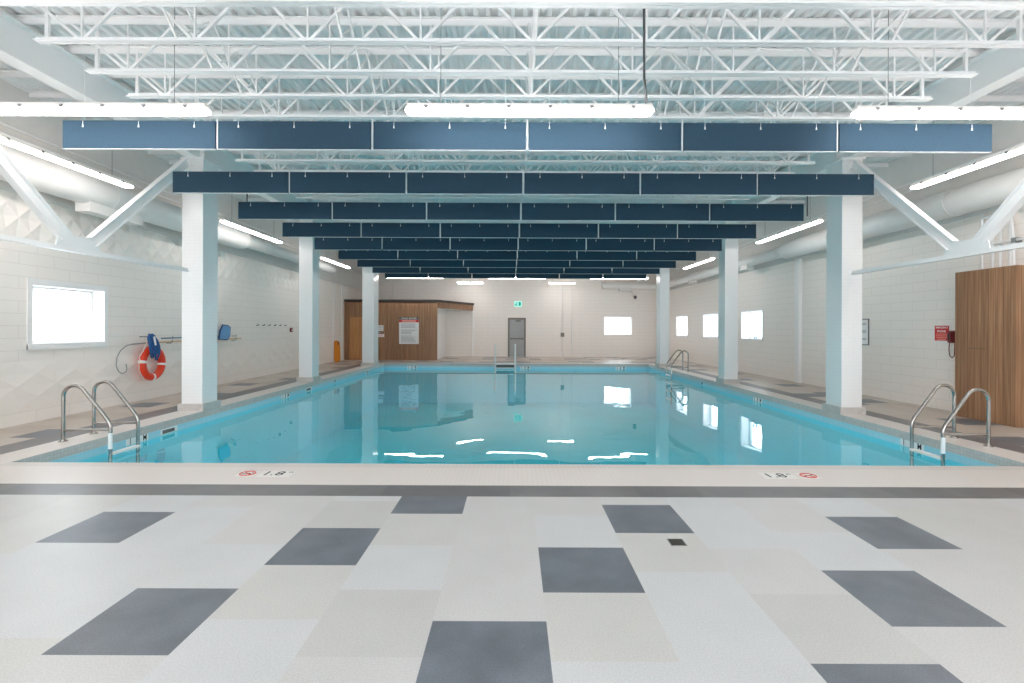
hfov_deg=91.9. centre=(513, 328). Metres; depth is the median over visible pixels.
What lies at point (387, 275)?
acoustic baffle
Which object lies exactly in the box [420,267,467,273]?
acoustic baffle
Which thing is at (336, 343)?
board
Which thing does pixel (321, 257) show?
strip light
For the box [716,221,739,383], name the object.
column
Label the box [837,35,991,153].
acoustic baffle
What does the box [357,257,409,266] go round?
acoustic baffle
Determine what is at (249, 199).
joist
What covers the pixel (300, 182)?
acoustic baffle
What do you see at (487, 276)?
acoustic baffle
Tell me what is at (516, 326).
door
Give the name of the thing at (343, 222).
joist
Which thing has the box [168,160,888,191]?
joist
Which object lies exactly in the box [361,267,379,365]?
column
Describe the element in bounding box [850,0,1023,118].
strip light
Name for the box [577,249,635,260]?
acoustic baffle
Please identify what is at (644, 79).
power cable
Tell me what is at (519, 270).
acoustic baffle
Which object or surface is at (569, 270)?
acoustic baffle
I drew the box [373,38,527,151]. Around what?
acoustic baffle
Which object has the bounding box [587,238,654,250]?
acoustic baffle
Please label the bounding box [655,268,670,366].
column
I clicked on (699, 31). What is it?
joist bridging
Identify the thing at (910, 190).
pipe
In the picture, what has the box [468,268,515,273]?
acoustic baffle
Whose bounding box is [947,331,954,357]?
wall phone
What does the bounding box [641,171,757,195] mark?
acoustic baffle
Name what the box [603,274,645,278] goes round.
acoustic baffle
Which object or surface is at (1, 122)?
pipe
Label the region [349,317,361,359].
door
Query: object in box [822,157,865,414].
column
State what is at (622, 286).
air duct
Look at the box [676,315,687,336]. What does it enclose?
window
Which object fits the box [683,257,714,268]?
strip light
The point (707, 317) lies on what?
window
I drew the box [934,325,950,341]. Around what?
sign
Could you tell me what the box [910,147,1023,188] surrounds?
diffuser
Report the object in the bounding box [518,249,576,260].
acoustic baffle
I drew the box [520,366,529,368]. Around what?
depth marker
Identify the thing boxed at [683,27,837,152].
acoustic baffle
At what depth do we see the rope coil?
10.62 m
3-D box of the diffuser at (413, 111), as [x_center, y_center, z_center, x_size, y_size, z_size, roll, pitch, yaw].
[0.180,-2.472,5.660,2.820,0.066,0.110,0,0,0]
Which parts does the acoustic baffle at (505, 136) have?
felt panel, rail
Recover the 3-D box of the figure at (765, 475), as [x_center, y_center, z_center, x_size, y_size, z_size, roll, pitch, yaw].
[2.864,1.594,5.370,0.360,0.003,0.220,0,0,0]
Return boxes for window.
[27,278,108,349]
[604,317,631,334]
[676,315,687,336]
[702,312,718,338]
[740,309,762,340]
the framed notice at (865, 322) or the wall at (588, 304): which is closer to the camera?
the framed notice at (865, 322)
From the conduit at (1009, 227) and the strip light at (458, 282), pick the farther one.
the strip light at (458, 282)
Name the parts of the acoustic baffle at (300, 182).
rail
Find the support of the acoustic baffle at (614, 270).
hanging from the ceiling
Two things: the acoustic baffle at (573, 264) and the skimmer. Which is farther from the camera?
the acoustic baffle at (573, 264)
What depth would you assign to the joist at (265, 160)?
9.35 m
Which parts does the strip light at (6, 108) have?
suspension rod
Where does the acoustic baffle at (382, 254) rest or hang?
hanging from the ceiling
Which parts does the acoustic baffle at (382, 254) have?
felt panel, rail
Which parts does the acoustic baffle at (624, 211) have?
rail, felt panel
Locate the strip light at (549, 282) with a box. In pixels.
[549,282,574,283]
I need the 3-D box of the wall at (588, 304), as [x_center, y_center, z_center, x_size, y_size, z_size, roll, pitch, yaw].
[-0.060,-1.145,28.150,17.270,5.460,0.300,0,0,0]
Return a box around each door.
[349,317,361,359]
[508,318,525,356]
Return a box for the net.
[161,324,230,339]
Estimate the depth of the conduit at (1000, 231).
8.67 m
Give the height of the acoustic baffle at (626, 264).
1.617 m
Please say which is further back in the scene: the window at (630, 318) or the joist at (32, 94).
the window at (630, 318)
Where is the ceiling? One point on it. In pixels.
(152, 60)
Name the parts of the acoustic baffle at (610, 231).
felt panel, rail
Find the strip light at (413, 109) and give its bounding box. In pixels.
[405,9,653,116]
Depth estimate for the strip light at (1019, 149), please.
7.36 m
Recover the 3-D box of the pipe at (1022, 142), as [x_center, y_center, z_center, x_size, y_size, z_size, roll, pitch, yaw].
[8.523,-3.116,12.000,0.044,0.042,31.800,0,0,0]
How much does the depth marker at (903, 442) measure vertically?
0.102 m
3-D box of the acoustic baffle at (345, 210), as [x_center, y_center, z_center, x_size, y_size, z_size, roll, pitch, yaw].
[-2.728,-3.027,10.095,1.911,1.617,0.053,0,0,0]
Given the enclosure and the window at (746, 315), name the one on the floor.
the enclosure
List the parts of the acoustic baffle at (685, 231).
rail, felt panel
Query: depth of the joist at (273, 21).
6.10 m
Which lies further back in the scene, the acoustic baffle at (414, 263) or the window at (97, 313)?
the acoustic baffle at (414, 263)
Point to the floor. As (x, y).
(100, 583)
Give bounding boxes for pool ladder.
[58,380,140,462]
[665,350,689,404]
[909,384,993,465]
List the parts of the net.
frame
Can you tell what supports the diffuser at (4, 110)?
attached to the strip light at (6, 108)
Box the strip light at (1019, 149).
[910,121,1023,188]
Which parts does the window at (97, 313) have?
frame, sash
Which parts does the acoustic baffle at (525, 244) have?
rail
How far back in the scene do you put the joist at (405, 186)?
13.27 m
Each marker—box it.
[126,434,147,445]
[235,471,260,475]
[281,393,288,398]
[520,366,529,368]
[753,397,761,402]
[794,473,822,478]
[900,438,923,450]
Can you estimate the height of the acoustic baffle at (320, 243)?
1.617 m
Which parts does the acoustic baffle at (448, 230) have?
rail, felt panel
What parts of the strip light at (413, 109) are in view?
suspension rod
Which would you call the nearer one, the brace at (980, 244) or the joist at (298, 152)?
the brace at (980, 244)
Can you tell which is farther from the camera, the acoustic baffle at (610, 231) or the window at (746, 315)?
the window at (746, 315)
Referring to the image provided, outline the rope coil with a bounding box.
[139,334,160,359]
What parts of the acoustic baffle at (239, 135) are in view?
felt panel, rail, rail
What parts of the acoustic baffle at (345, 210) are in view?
rail, rail, felt panel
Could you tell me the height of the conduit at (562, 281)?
4.300 m
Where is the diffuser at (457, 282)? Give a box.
[457,282,482,283]
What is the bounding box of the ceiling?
[0,0,1023,252]
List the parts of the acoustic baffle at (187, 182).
rail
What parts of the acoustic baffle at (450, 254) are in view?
felt panel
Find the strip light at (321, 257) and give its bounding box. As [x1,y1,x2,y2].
[320,256,349,267]
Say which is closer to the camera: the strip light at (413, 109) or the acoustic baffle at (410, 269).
the strip light at (413, 109)
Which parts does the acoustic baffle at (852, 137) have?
felt panel, rail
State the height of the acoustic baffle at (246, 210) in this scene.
1.617 m
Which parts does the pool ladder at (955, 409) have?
handrail, handrail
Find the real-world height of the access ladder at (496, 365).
2.100 m
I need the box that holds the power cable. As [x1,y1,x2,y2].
[643,9,646,103]
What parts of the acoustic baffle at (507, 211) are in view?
felt panel, rail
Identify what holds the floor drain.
on the floor
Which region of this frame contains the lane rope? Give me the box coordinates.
[372,372,660,373]
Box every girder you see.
[0,9,382,247]
[654,28,1023,248]
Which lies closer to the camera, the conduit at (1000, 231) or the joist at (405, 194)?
the conduit at (1000, 231)
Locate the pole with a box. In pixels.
[116,338,241,373]
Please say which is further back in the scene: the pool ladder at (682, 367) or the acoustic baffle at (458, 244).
the pool ladder at (682, 367)
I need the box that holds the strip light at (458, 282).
[457,281,482,283]
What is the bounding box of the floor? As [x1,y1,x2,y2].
[0,356,1023,682]
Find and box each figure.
[255,471,295,476]
[757,473,799,478]
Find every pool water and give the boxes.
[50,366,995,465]
[320,368,719,390]
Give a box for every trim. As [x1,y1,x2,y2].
[0,181,361,289]
[669,205,999,290]
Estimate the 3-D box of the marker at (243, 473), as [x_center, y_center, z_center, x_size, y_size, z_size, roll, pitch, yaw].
[-2.886,1.571,5.370,0.200,0.012,0.200,0,0,0]
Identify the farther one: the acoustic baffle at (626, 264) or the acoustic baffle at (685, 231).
the acoustic baffle at (626, 264)
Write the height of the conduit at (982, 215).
1.040 m
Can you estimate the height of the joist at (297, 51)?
0.673 m
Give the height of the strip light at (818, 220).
1.385 m
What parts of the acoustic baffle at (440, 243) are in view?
felt panel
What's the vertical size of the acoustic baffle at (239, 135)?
1.617 m
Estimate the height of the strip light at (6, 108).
1.385 m
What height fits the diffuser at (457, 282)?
0.066 m
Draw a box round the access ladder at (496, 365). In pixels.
[494,344,515,390]
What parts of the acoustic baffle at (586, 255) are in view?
rail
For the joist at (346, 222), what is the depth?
15.22 m
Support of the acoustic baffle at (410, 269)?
hanging from the ceiling
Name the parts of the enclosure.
corner panel, corner post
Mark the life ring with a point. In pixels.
(142, 360)
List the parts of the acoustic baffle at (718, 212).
rail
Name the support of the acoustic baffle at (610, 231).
hanging from the ceiling
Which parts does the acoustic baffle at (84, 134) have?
rail, rail, felt panel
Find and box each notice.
[378,325,383,330]
[862,319,868,344]
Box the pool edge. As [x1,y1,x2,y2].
[0,362,1023,487]
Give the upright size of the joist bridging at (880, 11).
0.611 m
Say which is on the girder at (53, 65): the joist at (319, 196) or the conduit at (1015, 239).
the joist at (319, 196)
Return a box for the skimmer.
[161,425,177,434]
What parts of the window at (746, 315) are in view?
sash, frame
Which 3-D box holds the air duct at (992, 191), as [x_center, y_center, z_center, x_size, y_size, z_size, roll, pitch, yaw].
[8.139,-2.318,11.750,0.524,0.542,31.300,0,0,0]
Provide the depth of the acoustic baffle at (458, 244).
13.98 m
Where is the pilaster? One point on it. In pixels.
(798, 262)
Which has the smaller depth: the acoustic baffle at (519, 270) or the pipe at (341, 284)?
the acoustic baffle at (519, 270)
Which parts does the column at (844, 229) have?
cap plate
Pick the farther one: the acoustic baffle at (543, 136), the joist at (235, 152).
the joist at (235, 152)
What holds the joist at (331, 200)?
on the girder at (53, 65)
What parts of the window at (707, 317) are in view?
sash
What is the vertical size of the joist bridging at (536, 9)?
0.611 m
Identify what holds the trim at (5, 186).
attached to the wall at (143, 300)
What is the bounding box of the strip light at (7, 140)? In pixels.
[0,118,133,187]
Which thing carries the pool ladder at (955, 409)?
attached to the pool edge
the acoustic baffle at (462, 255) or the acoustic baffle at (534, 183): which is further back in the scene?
the acoustic baffle at (462, 255)
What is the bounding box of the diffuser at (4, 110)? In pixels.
[0,106,211,115]
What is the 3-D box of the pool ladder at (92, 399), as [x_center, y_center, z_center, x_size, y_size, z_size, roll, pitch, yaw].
[-5.915,1.787,7.100,0.755,2.048,0.610,0,0,0]
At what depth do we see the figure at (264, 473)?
5.34 m
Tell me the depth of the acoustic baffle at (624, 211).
10.08 m
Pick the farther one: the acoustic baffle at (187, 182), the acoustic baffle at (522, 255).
the acoustic baffle at (522, 255)
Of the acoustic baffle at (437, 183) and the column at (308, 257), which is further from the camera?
the column at (308, 257)
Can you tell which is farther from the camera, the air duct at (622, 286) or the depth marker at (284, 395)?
the air duct at (622, 286)
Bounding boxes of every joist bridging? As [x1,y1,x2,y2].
[161,7,407,222]
[334,7,459,222]
[517,8,537,257]
[577,9,727,223]
[632,0,931,223]
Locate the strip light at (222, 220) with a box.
[220,218,282,242]
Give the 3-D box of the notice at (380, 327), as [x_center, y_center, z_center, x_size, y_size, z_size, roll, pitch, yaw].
[-6.670,-0.027,24.663,0.360,0.290,0.013,0,0,0]
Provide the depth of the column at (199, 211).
9.45 m
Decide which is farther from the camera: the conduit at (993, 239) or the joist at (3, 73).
the conduit at (993, 239)
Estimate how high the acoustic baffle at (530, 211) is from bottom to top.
1.617 m
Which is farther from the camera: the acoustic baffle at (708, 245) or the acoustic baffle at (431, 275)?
the acoustic baffle at (431, 275)
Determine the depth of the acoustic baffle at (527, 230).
12.03 m
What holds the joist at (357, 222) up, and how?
on the girder at (53, 65)
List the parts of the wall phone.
cord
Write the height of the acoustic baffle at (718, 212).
1.617 m
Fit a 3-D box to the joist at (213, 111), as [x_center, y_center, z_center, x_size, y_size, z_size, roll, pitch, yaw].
[0.339,-3.475,8.715,16.450,0.673,0.112,0,0,0]
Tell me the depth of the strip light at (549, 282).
26.45 m
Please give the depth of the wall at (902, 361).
11.51 m
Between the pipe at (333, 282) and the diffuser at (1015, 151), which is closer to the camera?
the diffuser at (1015, 151)
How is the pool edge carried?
on the floor
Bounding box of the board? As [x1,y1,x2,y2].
[334,341,339,361]
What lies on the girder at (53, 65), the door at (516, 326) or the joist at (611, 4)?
the joist at (611, 4)
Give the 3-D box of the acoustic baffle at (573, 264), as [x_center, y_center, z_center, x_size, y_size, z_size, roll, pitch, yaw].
[3.004,-3.005,17.907,1.911,1.617,0.053,0,0,0]
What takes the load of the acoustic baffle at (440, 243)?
hanging from the ceiling
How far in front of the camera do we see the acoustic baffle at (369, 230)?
12.03 m
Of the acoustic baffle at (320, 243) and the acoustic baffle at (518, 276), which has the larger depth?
the acoustic baffle at (518, 276)
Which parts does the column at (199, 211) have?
cap plate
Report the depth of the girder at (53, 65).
6.80 m
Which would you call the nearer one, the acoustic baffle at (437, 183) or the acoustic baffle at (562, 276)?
the acoustic baffle at (437, 183)
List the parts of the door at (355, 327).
raised panel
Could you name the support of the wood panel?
on the floor
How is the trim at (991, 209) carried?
attached to the wall at (902, 361)
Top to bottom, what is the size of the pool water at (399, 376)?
0.001 m
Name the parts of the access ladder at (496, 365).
rail, rail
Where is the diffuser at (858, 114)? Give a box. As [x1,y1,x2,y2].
[850,110,1023,118]
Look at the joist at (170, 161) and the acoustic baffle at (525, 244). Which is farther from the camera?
the acoustic baffle at (525, 244)
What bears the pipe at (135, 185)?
attached to the wall at (143, 300)
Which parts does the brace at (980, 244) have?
gusset plate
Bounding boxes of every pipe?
[0,121,361,271]
[0,131,361,274]
[332,282,333,361]
[341,284,341,360]
[670,141,1023,271]
[670,189,916,274]
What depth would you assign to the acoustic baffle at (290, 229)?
12.03 m
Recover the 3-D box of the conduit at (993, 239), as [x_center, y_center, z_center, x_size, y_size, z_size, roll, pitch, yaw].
[8.536,-1.411,8.820,0.044,0.740,0.042,0,0,0]
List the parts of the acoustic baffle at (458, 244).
rail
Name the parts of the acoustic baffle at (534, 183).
rail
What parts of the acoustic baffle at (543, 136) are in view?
rail, felt panel, rail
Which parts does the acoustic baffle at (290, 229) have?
felt panel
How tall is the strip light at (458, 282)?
1.385 m
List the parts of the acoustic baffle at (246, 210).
felt panel, rail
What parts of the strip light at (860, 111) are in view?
suspension rod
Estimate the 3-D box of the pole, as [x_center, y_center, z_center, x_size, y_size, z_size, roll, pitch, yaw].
[-8.000,0.597,12.256,0.032,0.649,4.791,0,0,-2]
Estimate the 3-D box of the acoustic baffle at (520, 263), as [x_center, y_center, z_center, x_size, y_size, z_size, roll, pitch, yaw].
[1.079,-3.012,17.907,1.911,1.617,0.053,0,0,0]
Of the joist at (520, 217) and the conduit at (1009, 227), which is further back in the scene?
the joist at (520, 217)
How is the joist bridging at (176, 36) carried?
attached to the joist at (611, 4)
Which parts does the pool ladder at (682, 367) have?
handrail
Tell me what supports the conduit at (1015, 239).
attached to the wall at (902, 361)
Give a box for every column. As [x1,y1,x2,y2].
[177,157,220,410]
[296,220,320,381]
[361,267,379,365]
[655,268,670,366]
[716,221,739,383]
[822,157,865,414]
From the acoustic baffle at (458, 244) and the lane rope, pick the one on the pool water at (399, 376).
the lane rope
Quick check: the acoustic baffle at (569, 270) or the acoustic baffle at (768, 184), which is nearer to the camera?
the acoustic baffle at (768, 184)
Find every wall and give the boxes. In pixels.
[0,78,361,428]
[378,261,656,356]
[669,103,1023,410]
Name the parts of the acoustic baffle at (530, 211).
felt panel, rail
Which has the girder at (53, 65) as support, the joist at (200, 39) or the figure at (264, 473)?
the joist at (200, 39)
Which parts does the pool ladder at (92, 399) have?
handrail, handrail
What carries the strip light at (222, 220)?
hanging from the ceiling
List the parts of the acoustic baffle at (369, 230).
rail, felt panel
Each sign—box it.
[399,317,418,343]
[514,301,521,306]
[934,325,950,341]
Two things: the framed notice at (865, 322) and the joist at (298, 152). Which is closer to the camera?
the joist at (298, 152)
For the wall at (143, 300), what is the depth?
10.32 m
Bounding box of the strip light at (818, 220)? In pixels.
[756,218,822,243]
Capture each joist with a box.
[0,0,1023,9]
[0,70,1023,121]
[11,15,1023,77]
[27,91,1023,137]
[33,0,1023,47]
[59,45,987,101]
[148,150,911,183]
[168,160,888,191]
[208,109,850,151]
[233,192,817,216]
[234,125,814,164]
[248,198,804,222]
[253,139,795,173]
[258,169,779,199]
[311,184,732,205]
[321,186,724,211]
[343,222,751,241]
[346,222,695,225]
[353,217,685,230]
[357,222,683,234]
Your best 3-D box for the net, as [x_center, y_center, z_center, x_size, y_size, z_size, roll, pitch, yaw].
[-7.964,0.104,12.561,0.057,0.442,2.822,0,0,-2]
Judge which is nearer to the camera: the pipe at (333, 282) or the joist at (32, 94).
the joist at (32, 94)
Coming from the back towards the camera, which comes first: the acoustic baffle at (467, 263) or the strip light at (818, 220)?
the acoustic baffle at (467, 263)
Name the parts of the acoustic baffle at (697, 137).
felt panel, rail, rail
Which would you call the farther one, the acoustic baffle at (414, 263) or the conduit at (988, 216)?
the acoustic baffle at (414, 263)
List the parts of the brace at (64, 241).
gusset plate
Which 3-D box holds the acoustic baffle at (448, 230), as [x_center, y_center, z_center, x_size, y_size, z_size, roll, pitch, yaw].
[-0.813,-3.020,12.047,1.911,1.617,0.053,0,0,0]
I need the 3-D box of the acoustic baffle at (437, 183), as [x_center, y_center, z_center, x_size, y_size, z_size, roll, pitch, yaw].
[-0.792,-3.020,8.142,1.911,1.617,0.053,0,0,0]
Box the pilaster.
[795,258,801,382]
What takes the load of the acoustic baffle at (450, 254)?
hanging from the ceiling
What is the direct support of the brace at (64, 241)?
attached to the column
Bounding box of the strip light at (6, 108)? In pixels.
[0,7,211,115]
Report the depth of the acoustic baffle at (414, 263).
17.89 m
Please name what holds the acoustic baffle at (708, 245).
hanging from the ceiling
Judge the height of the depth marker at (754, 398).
0.102 m
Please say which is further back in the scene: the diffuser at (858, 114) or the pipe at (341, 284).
the pipe at (341, 284)
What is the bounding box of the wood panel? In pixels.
[955,265,1023,427]
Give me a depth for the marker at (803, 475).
5.35 m
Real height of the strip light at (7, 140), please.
1.385 m
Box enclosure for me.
[344,299,473,359]
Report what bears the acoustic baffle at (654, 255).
hanging from the ceiling
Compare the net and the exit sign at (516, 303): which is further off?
the exit sign at (516, 303)
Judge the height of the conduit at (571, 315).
4.300 m
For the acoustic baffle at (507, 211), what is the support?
hanging from the ceiling
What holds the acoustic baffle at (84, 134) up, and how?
hanging from the ceiling
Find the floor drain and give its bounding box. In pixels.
[667,539,687,545]
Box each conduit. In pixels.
[562,281,562,356]
[571,315,571,356]
[980,214,983,269]
[980,214,1015,264]
[991,237,994,267]
[993,237,1023,244]
[999,229,1001,266]
[1008,220,1011,265]
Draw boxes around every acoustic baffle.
[63,63,217,149]
[173,170,289,193]
[218,55,372,150]
[238,153,332,219]
[282,194,360,237]
[290,170,406,193]
[314,237,381,249]
[333,194,426,219]
[338,222,396,259]
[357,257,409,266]
[362,195,439,237]
[372,264,419,272]
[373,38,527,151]
[383,220,449,249]
[385,273,427,277]
[398,222,457,259]
[407,170,523,194]
[411,260,463,267]
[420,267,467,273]
[427,195,519,220]
[429,273,471,277]
[441,195,519,237]
[451,238,517,250]
[458,251,516,259]
[464,260,516,267]
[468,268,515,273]
[472,274,514,278]
[516,268,563,273]
[516,274,558,278]
[517,258,568,267]
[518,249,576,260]
[519,238,585,250]
[520,221,598,237]
[522,155,615,220]
[524,171,640,194]
[529,30,682,151]
[560,274,602,278]
[564,265,611,273]
[570,260,622,267]
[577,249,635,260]
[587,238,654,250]
[599,195,677,238]
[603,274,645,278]
[612,268,659,273]
[616,152,709,220]
[623,258,675,267]
[637,250,695,260]
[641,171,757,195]
[655,239,721,251]
[678,196,755,238]
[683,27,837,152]
[710,204,803,221]
[758,174,873,195]
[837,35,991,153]
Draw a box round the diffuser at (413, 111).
[405,107,653,116]
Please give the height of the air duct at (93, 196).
0.677 m
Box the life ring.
[137,341,165,380]
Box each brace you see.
[0,145,191,271]
[850,160,1023,274]
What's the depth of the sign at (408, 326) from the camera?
24.66 m
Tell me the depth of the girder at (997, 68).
7.04 m
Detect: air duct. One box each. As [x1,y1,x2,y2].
[0,143,336,273]
[602,282,656,291]
[669,167,1023,286]
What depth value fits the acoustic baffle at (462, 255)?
15.94 m
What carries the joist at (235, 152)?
on the girder at (53, 65)

